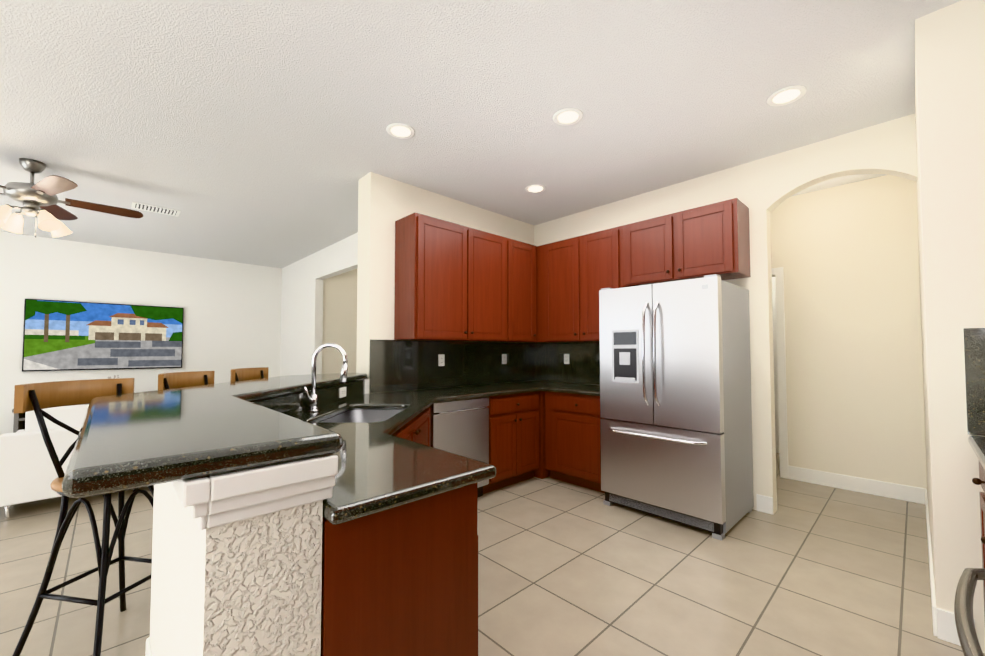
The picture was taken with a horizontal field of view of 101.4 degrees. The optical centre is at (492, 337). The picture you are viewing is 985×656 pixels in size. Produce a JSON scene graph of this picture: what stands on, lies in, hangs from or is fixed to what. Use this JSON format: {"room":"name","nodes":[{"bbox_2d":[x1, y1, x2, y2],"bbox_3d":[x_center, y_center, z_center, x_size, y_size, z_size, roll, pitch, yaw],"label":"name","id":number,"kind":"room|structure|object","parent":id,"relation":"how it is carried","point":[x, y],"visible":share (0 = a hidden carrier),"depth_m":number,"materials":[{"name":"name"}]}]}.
{"room":"kitchen and living room","nodes":[
{"label":"kitchen and living room","id":0,"kind":"room"},
{"bbox_2d":[0,0,960,267],"bbox_3d":[-1.632,-1.478,3.615,9.840,0.100,9.160,2,-3,-44],"label":"ceiling","id":1,"kind":"structure","parent":0,"point":[254,132],"depth_m":2.50,"materials":[{"name":"white paint"}]},
{"bbox_2d":[0,158,142,236],"bbox_3d":[-3.742,-1.129,3.343,1.283,0.614,1.328,2,-3,-44],"label":"ceiling fan","id":2,"kind":"object","parent":1,"relation":"hanging from","point":[32,197],"visible":1,"depth_m":3.28,"materials":[{"name":"silver metal"}]},
{"bbox_2d":[131,201,180,216],"bbox_3d":[-3.675,-1.392,4.408,0.400,0.015,0.250,2,-3,-44],"label":"ceiling vent","id":3,"kind":"object","parent":1,"relation":"in","point":[154,209],"visible":0.96,"depth_m":4.39,"materials":[{"name":"white metal"}]},
{"bbox_2d":[386,123,414,138],"bbox_3d":[-0.646,-1.449,2.841,0.196,0.008,0.196,2,-3,-44],"label":"recessed light","id":4,"kind":"object","parent":1,"relation":"in","point":[400,130],"visible":1,"depth_m":2.83,"materials":[{"name":"white"}]},
{"bbox_2d":[525,184,545,192],"bbox_3d":[0.411,-1.415,3.847,0.196,0.008,0.196,2,-3,-44],"label":"recessed light","id":5,"kind":"object","parent":1,"relation":"in","point":[536,188],"visible":0.98,"depth_m":3.84,"materials":[{"name":"white plastic"}]},
{"bbox_2d":[553,108,582,125],"bbox_3d":[0.499,-1.455,2.668,0.196,0.008,0.196,2,-3,-44],"label":"recessed light","id":6,"kind":"object","parent":1,"relation":"in","point":[567,116],"visible":1,"depth_m":2.66,"materials":[{"name":"white plastic"}]},
{"bbox_2d":[767,85,806,105],"bbox_3d":[1.785,-1.462,2.450,0.196,0.008,0.196,2,-3,-44],"label":"recessed light","id":7,"kind":"object","parent":1,"relation":"in","point":[786,95],"visible":1,"depth_m":2.44,"materials":[{"name":"white"}]},
{"bbox_2d":[0,453,984,655],"bbox_3d":[-1.632,1.441,3.516,9.840,0.100,9.160,2,-3,-44],"label":"floor","id":8,"kind":"structure","parent":0,"point":[804,569],"depth_m":2.24,"materials":[{"name":"tile"}]},
{"bbox_2d":[0,404,88,518],"bbox_3d":[-3.291,1.006,3.967,1.900,0.800,0.900,2,-3,-44],"label":"sofa","id":9,"kind":"object","parent":8,"relation":"on","point":[28,473],"visible":0.35,"depth_m":3.12,"materials":[{"name":"white fabric"}]},
{"bbox_2d":[12,403,89,432],"bbox_3d":[-5.322,1.195,5.838,2.080,0.550,0.450,2,-3,-44],"label":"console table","id":10,"kind":"object","parent":8,"relation":"on","point":[19,421],"visible":0.12,"depth_m":5.03,"materials":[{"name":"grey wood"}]},
{"bbox_2d":[12,378,153,655],"bbox_3d":[-1.675,0.765,1.755,0.518,1.139,0.447,0,-2,10],"label":"stool","id":11,"kind":"object","parent":8,"relation":"on","point":[37,398],"visible":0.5,"depth_m":1.65,"materials":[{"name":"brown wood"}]},
{"bbox_2d":[151,371,214,573],"bbox_3d":[-1.746,0.790,2.511,0.518,1.139,0.447,0,-2,1],"label":"stool","id":12,"kind":"object","parent":8,"relation":"on","point":[179,379],"visible":0.02,"depth_m":2.58,"materials":[{"name":"brown wood"}]},
{"bbox_2d":[150,482,322,655],"bbox_3d":[-0.879,0.799,1.271,0.225,1.030,1.160,2,-3,-44],"label":"wall","id":13,"kind":"structure","parent":8,"relation":"on","point":[250,587],"depth_m":0.88,"materials":[{"name":"white paint"}]},
{"bbox_2d":[62,373,366,497],"bbox_3d":[-0.944,0.287,2.112,1.656,0.048,2.523,2,-3,-44],"label":"bar","id":14,"kind":"object","parent":13,"relation":"on","point":[135,440],"visible":1,"depth_m":0.92,"materials":[{"name":"black stone"}]},
{"bbox_2d":[230,367,268,381],"bbox_3d":[-1.707,0.811,3.100,0.518,1.139,0.447,0,-2,1],"label":"stool","id":15,"kind":"object","parent":8,"relation":"on","point":[240,374],"visible":0.06,"depth_m":3.19,"materials":[{"name":"brown wood"}]},
{"bbox_2d":[252,379,368,402],"bbox_3d":[-1.167,0.846,2.644,1.223,1.030,1.420,2,-3,-44],"label":"wall","id":16,"kind":"structure","parent":8,"relation":"on","point":[366,380],"depth_m":3.41,"materials":[{"name":"white paint"}]},
{"bbox_2d":[145,454,337,655],"bbox_3d":[-0.941,0.828,2.101,1.365,1.029,2.534,2,-3,-44],"label":"trim","id":17,"kind":"structure","parent":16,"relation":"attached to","point":[214,500],"depth_m":0.82,"materials":[{"name":"white"}]},
{"bbox_2d":[339,387,345,397],"bbox_3d":[-1.080,0.398,2.915,0.010,0.070,0.114,0,-2,1],"label":"outlet","id":18,"kind":"object","parent":16,"relation":"attached to","point":[342,391],"visible":1,"depth_m":2.89,"materials":[{"name":"white plastic"}]},
{"bbox_2d":[321,483,477,655],"bbox_3d":[-0.389,0.881,1.313,0.532,0.869,0.550,2,-3,-44],"label":"base cabinet","id":19,"kind":"object","parent":8,"relation":"on","point":[402,580],"visible":0.58,"depth_m":1.09,"materials":[{"name":"brown wood"}]},
{"bbox_2d":[393,406,430,445],"bbox_3d":[-0.844,0.919,2.432,1.424,0.868,1.692,2,-3,-44],"label":"base cabinet","id":20,"kind":"object","parent":8,"relation":"on","point":[416,429],"visible":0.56,"depth_m":2.02,"materials":[{"name":"brown wood"}]},
{"bbox_2d":[291,381,599,524],"bbox_3d":[0.077,0.564,2.908,3.401,0.211,2.298,2,-3,-44],"label":"countertop","id":21,"kind":"structure","parent":20,"relation":"on","point":[381,467],"depth_m":1.40,"materials":[{"name":"black stone"}]},
{"bbox_2d":[304,343,347,411],"bbox_3d":[-0.997,0.237,2.388,0.221,0.407,0.181,2,-3,-44],"label":"faucet","id":22,"kind":"object","parent":21,"relation":"on","point":[312,398],"visible":1,"depth_m":2.39,"materials":[{"name":"silver metal"}]},
{"bbox_2d":[430,397,488,496],"bbox_3d":[-0.441,0.956,3.512,0.596,0.868,0.588,2,-3,-44],"label":"dishwasher","id":23,"kind":"object","parent":8,"relation":"on","point":[459,427],"visible":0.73,"depth_m":3.32,"materials":[{"name":"silver metal"}]},
{"bbox_2d":[483,391,542,493],"bbox_3d":[0.020,0.972,3.971,0.698,0.868,0.596,2,-3,-44],"label":"base cabinet","id":24,"kind":"object","parent":8,"relation":"on","point":[515,420],"depth_m":3.76,"materials":[{"name":"brown wood"}]},
{"bbox_2d":[543,391,604,492],"bbox_3d":[0.972,0.971,3.942,0.596,0.868,0.716,2,-3,-44],"label":"base cabinet","id":25,"kind":"object","parent":8,"relation":"on","point":[545,434],"depth_m":3.76,"materials":[{"name":"brown wood"}]},
{"bbox_2d":[599,274,753,540],"bbox_3d":[1.463,0.485,3.278,0.842,1.795,0.912,2,-3,-44],"label":"refrigerator","id":26,"kind":"object","parent":8,"relation":"on","point":[675,409],"visible":1,"depth_m":2.97,"materials":[{"name":"grey metal"}]},
{"bbox_2d":[954,568,984,655],"bbox_3d":[1.103,0.747,0.492,0.736,1.080,0.697,2,-3,-44],"label":"range","id":27,"kind":"object","parent":8,"relation":"on","point":[963,612],"visible":1,"depth_m":0.77,"materials":[{"name":"grey metal"}]},
{"bbox_2d":[972,461,984,616],"bbox_3d":[1.833,0.874,1.106,1.166,0.869,0.614,2,-3,-44],"label":"base cabinet","id":28,"kind":"object","parent":8,"relation":"on","point":[979,480],"depth_m":1.65,"materials":[{"name":"brown wood"}]},
{"bbox_2d":[968,436,984,469],"bbox_3d":[1.828,0.417,1.118,1.154,0.040,0.594,2,-3,-44],"label":"countertop","id":29,"kind":"structure","parent":28,"relation":"on","point":[977,444],"depth_m":1.54,"materials":[{"name":"stone"}]},
{"bbox_2d":[0,0,984,652],"bbox_3d":[-1.632,-0.018,3.566,9.840,2.820,9.160,2,-3,-44],"label":"wall","id":30,"kind":"structure","parent":0,"point":[884,290],"depth_m":3.59,"materials":[{"name":"white paint"}]},
{"bbox_2d":[22,299,183,371],"bbox_3d":[-5.597,-0.011,5.915,1.680,0.965,0.046,2,-3,-44],"label":"painting","id":31,"kind":"object","parent":30,"relation":"attached to","point":[58,335],"visible":0.96,"depth_m":5.82,"materials":[{"name":"multicoloured"}]},
{"bbox_2d":[394,212,509,341],"bbox_3d":[-0.363,-0.503,3.869,1.092,1.070,0.348,2,-3,-44],"label":"upper cabinet","id":32,"kind":"object","parent":30,"relation":"attached to","point":[455,282],"depth_m":3.62,"materials":[{"name":"brown wood"}]},
{"bbox_2d":[510,239,536,341],"bbox_3d":[0.207,-0.485,4.412,0.483,1.070,0.348,2,-3,-44],"label":"upper cabinet","id":33,"kind":"object","parent":30,"relation":"attached to","point":[522,255],"depth_m":4.29,"materials":[{"name":"brown wood"}]},
{"bbox_2d":[528,244,547,342],"bbox_3d":[0.558,-0.477,4.649,0.348,1.070,0.493,2,-3,-44],"label":"upper cabinet","id":34,"kind":"object","parent":30,"relation":"attached to","point":[541,251],"depth_m":4.44,"materials":[{"name":"brown wood"}]},
{"bbox_2d":[548,226,623,341],"bbox_3d":[1.006,-0.493,4.180,0.348,1.070,0.915,2,-3,-44],"label":"upper cabinet","id":35,"kind":"object","parent":30,"relation":"attached to","point":[574,275],"depth_m":4.07,"materials":[{"name":"brown wood"}]},
{"bbox_2d":[253,328,984,501],"bbox_3d":[-0.142,0.183,1.558,5.598,0.456,3.966,2,-3,-44],"label":"backsplash","id":36,"kind":"structure","parent":30,"relation":"attached to","point":[400,365],"depth_m":3.87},
{"bbox_2d":[438,354,444,365],"bbox_3d":[-0.496,0.224,3.931,0.070,0.114,0.010,2,-3,-44],"label":"outlet","id":37,"kind":"object","parent":36,"relation":"attached to","point":[441,359],"visible":1,"depth_m":3.93,"materials":[{"name":"white plastic"}]},
{"bbox_2d":[502,354,506,363],"bbox_3d":[0.133,0.245,4.531,0.070,0.114,0.010,2,-3,-44],"label":"outlet","id":38,"kind":"object","parent":36,"relation":"attached to","point":[504,358],"visible":1,"depth_m":4.53,"materials":[{"name":"white plastic"}]},
{"bbox_2d":[564,354,568,363],"bbox_3d":[0.837,0.246,4.557,0.010,0.114,0.070,2,-3,-44],"label":"outlet","id":39,"kind":"object","parent":36,"relation":"attached to","point":[566,358],"visible":1,"depth_m":4.55,"materials":[{"name":"white plastic"}]},
{"bbox_2d":[620,198,750,286],"bbox_3d":[1.648,-0.765,3.515,0.348,0.570,0.947,2,-3,-44],"label":"upper cabinet","id":40,"kind":"object","parent":30,"relation":"attached to","point":[714,238],"depth_m":3.30,"materials":[{"name":"brown wood"}]},
{"bbox_2d":[756,494,772,510],"bbox_3d":[1.621,1.339,3.912,0.012,0.130,1.900,2,-3,-44],"label":"baseboard","id":41,"kind":"structure","parent":30,"relation":"attached to","point":[765,503],"depth_m":3.17,"materials":[{"name":"white"}]},
{"bbox_2d":[771,267,919,502],"bbox_3d":[2.651,0.359,4.354,0.015,2.120,2.730,2,-3,-44],"label":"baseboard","id":42,"kind":"structure","parent":30,"relation":"attached to","point":[863,485],"depth_m":3.99,"materials":[{"name":"white wood"}]},
{"bbox_2d":[920,488,951,642],"bbox_3d":[2.774,1.293,2.549,2.222,0.130,0.035,2,-3,-44],"label":"baseboard","id":43,"kind":"structure","parent":30,"relation":"attached to","point":[944,627],"depth_m":1.80,"materials":[{"name":"white"}]}
]}

